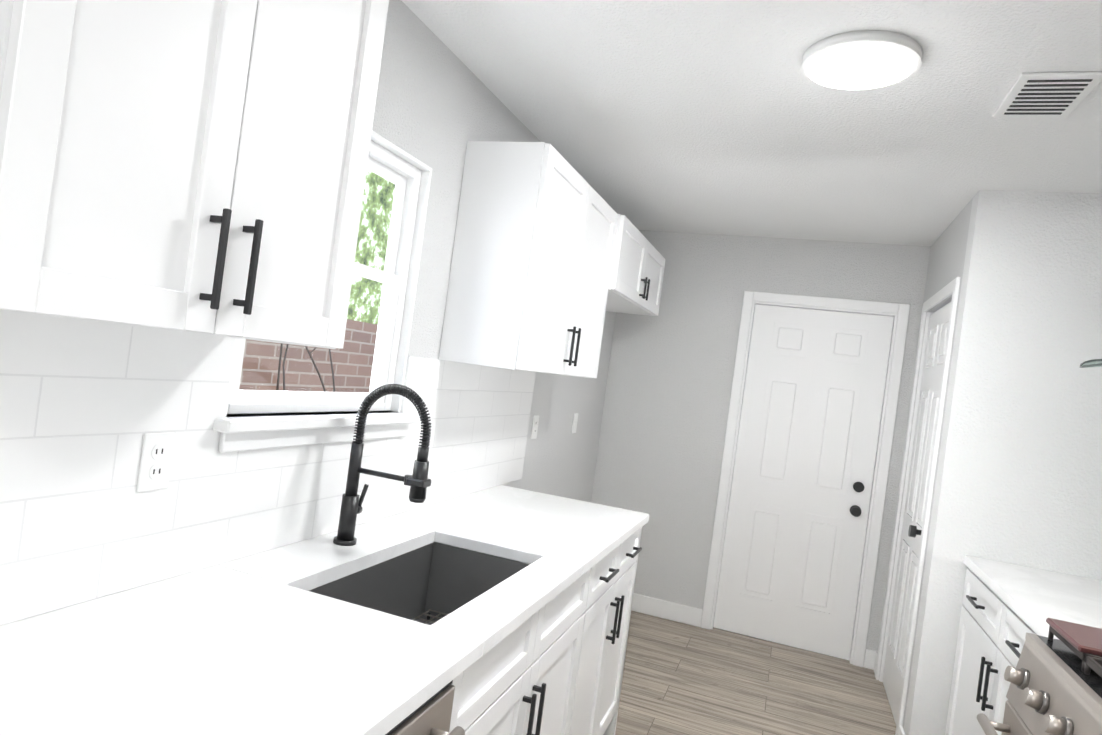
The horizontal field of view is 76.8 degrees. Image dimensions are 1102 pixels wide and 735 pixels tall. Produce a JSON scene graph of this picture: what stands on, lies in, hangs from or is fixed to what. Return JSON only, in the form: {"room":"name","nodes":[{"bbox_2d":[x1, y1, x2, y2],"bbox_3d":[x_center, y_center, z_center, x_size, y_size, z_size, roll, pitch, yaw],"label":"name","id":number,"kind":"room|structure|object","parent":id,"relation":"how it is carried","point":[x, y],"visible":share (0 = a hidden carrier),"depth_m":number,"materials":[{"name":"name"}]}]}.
{"room":"kitchen","nodes":[
{"label":"kitchen","id":0,"kind":"room"},
{"bbox_2d":[226,0,615,501],"bbox_3d":[-0.769,0.145,1.615,0.120,2.440,6.570,7,0,20],"label":"wall","id":1,"kind":"structure","parent":0,"point":[439,104],"depth_m":2.35,"materials":[{"name":"paint"}]},
{"bbox_2d":[0,0,388,348],"bbox_3d":[-0.611,-0.447,1.147,0.340,0.767,0.669,7,0,20],"label":"upper cabinet","id":2,"kind":"object","parent":1,"relation":"attached to","point":[194,166],"visible":1,"depth_m":1.03,"materials":[{"name":"white wood"}]},
{"bbox_2d":[0,312,535,625],"bbox_3d":[-0.557,0.210,2.037,0.008,0.518,2.688,7,0,20],"label":"tiled wall","id":3,"kind":"structure","parent":1,"relation":"attached to","point":[85,406],"depth_m":1.39,"materials":[{"name":"white tile"}]},
{"bbox_2d":[137,432,174,491],"bbox_3d":[-0.782,0.186,1.378,0.008,0.115,0.070,7,0,20],"label":"electrical outlet","id":4,"kind":"object","parent":3,"relation":"attached to","point":[155,461],"visible":1,"depth_m":1.37,"materials":[{"name":"white plastic"}]},
{"bbox_2d":[213,130,431,452],"bbox_3d":[-0.588,-0.231,1.906,0.169,0.864,0.815,7,0,20],"label":"window","id":5,"kind":"structure","parent":1,"relation":"in","point":[408,175],"depth_m":2.07,"materials":[{"name":"white"}]},
{"bbox_2d":[439,141,617,377],"bbox_3d":[-0.025,-0.366,2.805,0.340,0.767,0.940,7,0,20],"label":"upper cabinet","id":6,"kind":"object","parent":1,"relation":"attached to","point":[532,256],"visible":1,"depth_m":2.40,"materials":[{"name":"white wood"}]},
{"bbox_2d":[531,415,538,438],"bbox_3d":[-0.077,0.291,3.397,0.008,0.115,0.070,7,0,20],"label":"switch plate","id":7,"kind":"object","parent":1,"relation":"attached to","point":[535,427],"visible":1,"depth_m":3.39,"materials":[{"name":"white plastic"}]},
{"bbox_2d":[572,413,577,432],"bbox_3d":[0.141,0.322,4.008,0.011,0.115,0.070,7,0,20],"label":"switch plate","id":8,"kind":"object","parent":1,"relation":"attached to","point":[574,425],"visible":1,"depth_m":3.99,"materials":[{"name":"white plastic"}]},
{"bbox_2d":[606,214,665,315],"bbox_3d":[0.349,-0.524,3.743,0.370,0.350,1.059,7,0,20],"label":"upper cabinet","id":9,"kind":"object","parent":1,"relation":"attached to","point":[637,272],"visible":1,"depth_m":3.59,"materials":[{"name":"white wood"}]},
{"bbox_2d":[402,0,1101,245],"bbox_3d":[0.664,-0.939,1.098,2.880,0.080,6.690,7,0,20],"label":"ceiling","id":10,"kind":"structure","parent":0,"point":[724,117],"depth_m":2.35,"materials":[{"name":"white paint"}]},
{"bbox_2d":[801,30,922,90],"bbox_3d":[0.867,-0.854,1.951,0.310,0.030,0.310,7,0,20],"label":"ceiling light","id":11,"kind":"object","parent":10,"relation":"in","point":[861,60],"visible":1,"depth_m":1.91,"materials":[{"name":"white plastic"}]},
{"bbox_2d":[993,71,1101,116],"bbox_3d":[1.438,-0.788,2.022,0.200,0.012,0.300,7,0,20],"label":"ceiling vent","id":12,"kind":"object","parent":10,"relation":"in","point":[1050,94],"visible":1,"depth_m":2.00,"materials":[{"name":"white metal"}]},
{"bbox_2d":[615,610,895,734],"bbox_3d":[0.337,1.550,1.091,2.880,0.060,6.690,7,0,20],"label":"floor","id":13,"kind":"structure","parent":0,"point":[679,678],"depth_m":3.50,"materials":[{"name":"beige wood"}]},
{"bbox_2d":[449,661,476,734],"bbox_3d":[-0.653,0.941,1.072,0.650,0.890,0.794,7,0,20],"label":"base cabinet","id":14,"kind":"object","parent":13,"relation":"on","point":[463,683],"depth_m":1.36,"materials":[{"name":"white wood"}]},
{"bbox_2d":[385,680,464,734],"bbox_3d":[-0.593,0.945,1.046,0.666,0.874,0.672,7,0,20],"label":"dishwasher","id":15,"kind":"object","parent":14,"relation":"in","point":[431,715],"visible":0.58,"depth_m":1.19,"materials":[{"name":"steel"},{"name":"plastic"}]},
{"bbox_2d":[469,557,604,734],"bbox_3d":[-0.377,0.979,1.853,0.650,0.890,0.986,7,0,20],"label":"base cabinet","id":16,"kind":"object","parent":13,"relation":"on","point":[554,666],"depth_m":1.81,"materials":[{"name":"white wood"}]},
{"bbox_2d":[581,527,641,734],"bbox_3d":[-0.119,1.015,2.584,0.650,0.890,0.811,7,0,20],"label":"base cabinet","id":17,"kind":"object","parent":13,"relation":"on","point":[619,567],"depth_m":2.52,"materials":[{"name":"white wood"}]},
{"bbox_2d":[0,485,648,734],"bbox_3d":[-0.320,0.520,1.810,0.673,0.035,2.448,7,0,20],"label":"countertop","id":18,"kind":"structure","parent":17,"relation":"on","point":[268,642],"depth_m":1.22,"materials":[{"name":"stone"}]},
{"bbox_2d":[333,383,431,545],"bbox_3d":[-0.431,0.263,1.846,0.254,0.445,0.081,7,0,20],"label":"faucet","id":19,"kind":"object","parent":18,"relation":"on","point":[418,481],"visible":1,"depth_m":1.85,"materials":[{"name":"black metal"}]},
{"bbox_2d":[309,542,529,624],"bbox_3d":[-0.317,0.658,1.754,0.379,0.236,0.684,7,0,20],"label":"sink","id":20,"kind":"object","parent":18,"relation":"in","point":[431,583],"visible":0.12,"depth_m":2.06,"materials":[{"name":"grey metal"}]},
{"bbox_2d":[945,568,1036,734],"bbox_3d":[1.804,1.267,2.222,0.727,0.890,1.103,7,0,20],"label":"base cabinet","id":21,"kind":"object","parent":13,"relation":"on","point":[994,629],"visible":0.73,"depth_m":2.43,"materials":[{"name":"white wood"}]},
{"bbox_2d":[963,554,1101,639],"bbox_3d":[1.539,0.763,1.314,0.733,0.035,3.038,7,0,20],"label":"countertop","id":22,"kind":"structure","parent":21,"relation":"on","point":[1033,598],"depth_m":2.38,"materials":[{"name":"stone"}]},
{"bbox_2d":[977,618,1101,734],"bbox_3d":[1.336,1.154,1.399,0.738,0.987,0.756,7,0,20],"label":"range","id":23,"kind":"object","parent":13,"relation":"on","point":[1055,687],"visible":1,"depth_m":1.64,"materials":[{"name":"silver metal"}]},
{"bbox_2d":[591,230,930,666],"bbox_3d":[1.253,0.418,4.311,1.910,2.440,0.120,7,0,20],"label":"wall","id":24,"kind":"structure","parent":0,"point":[665,412],"depth_m":4.37,"materials":[{"name":"paint"}]},
{"bbox_2d":[713,305,893,659],"bbox_3d":[1.495,0.655,4.160,0.780,2.015,0.100,7,0,20],"label":"back door","id":25,"kind":"structure","parent":24,"relation":"in","point":[801,488],"depth_m":4.17,"materials":[{"name":"white wood"}]},
{"bbox_2d":[701,291,909,666],"bbox_3d":[1.513,0.624,4.200,0.926,2.098,0.136,7,0,20],"label":"door frame","id":26,"kind":"structure","parent":24,"relation":"attached to","point":[751,299],"depth_m":4.07,"materials":[{"name":"white wood"}]},
{"bbox_2d":[879,198,972,728],"bbox_3d":[1.901,0.501,3.478,0.120,2.440,1.010,7,0,20],"label":"wall","id":27,"kind":"structure","parent":0,"point":[947,256],"depth_m":3.30,"materials":[{"name":"paint"}]},
{"bbox_2d":[882,302,950,723],"bbox_3d":[1.807,0.695,3.464,0.100,2.015,0.730,7,0,20],"label":"door","id":28,"kind":"structure","parent":27,"relation":"in","point":[915,500],"depth_m":3.50,"materials":[{"name":"white wood"}]},
{"bbox_2d":[875,277,960,734],"bbox_3d":[1.860,0.668,3.447,0.136,2.098,0.876,7,0,20],"label":"door frame","id":29,"kind":"structure","parent":27,"relation":"attached to","point":[948,290],"depth_m":3.56,"materials":[{"name":"white wood"}]},
{"bbox_2d":[904,190,1101,734],"bbox_3d":[2.110,0.526,2.803,0.970,2.440,0.120,7,0,20],"label":"wall","id":30,"kind":"structure","parent":0,"point":[1019,477],"depth_m":2.84,"materials":[{"name":"white paint"}]},
{"bbox_2d":[631,593,904,734],"bbox_3d":[0.832,1.536,3.507,1.934,0.110,1.570,7,0,20],"label":"baseboard","id":31,"kind":"structure","parent":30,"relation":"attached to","point":[672,611],"depth_m":4.35,"materials":[{"name":"white wood"}]},
{"bbox_2d":[1079,359,1101,367],"bbox_3d":[1.625,-0.365,1.372,0.660,0.805,0.900,7,0,20],"label":"range hood","id":32,"kind":"object","parent":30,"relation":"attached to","point":[1095,363],"visible":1,"depth_m":1.83,"materials":[{"name":"silver metal"}]},
{"label":"outside","id":33,"kind":"structure","parent":0,"visible":0},
{"bbox_2d":[239,319,377,392],"bbox_3d":[-1.160,0.778,4.817,0.050,2.100,8.800,7,0,20],"label":"brick wall","id":34,"kind":"structure","parent":33,"point":[307,367],"depth_m":3.95,"materials":[{"name":"brown brick"}]},
{"bbox_2d":[347,169,394,324],"bbox_3d":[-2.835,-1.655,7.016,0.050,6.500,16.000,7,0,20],"label":"tree","id":35,"kind":"object","parent":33,"point":[377,211],"depth_m":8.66,"materials":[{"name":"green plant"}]},
{"bbox_3d":[-1.366,1.371,6.348,3.879,0.119,16.000,7,0,20],"label":"ground","id":36,"kind":"structure","parent":33,"visible":0},
{"bbox_2d":[276,343,334,391],"bbox_3d":[-1.183,0.407,2.522,0.378,1.819,0.889,7,0,35],"label":"twig","id":37,"kind":"object","parent":36,"relation":"on","point":[314,364],"depth_m":2.46,"materials":[{"name":"brown"}]}
]}

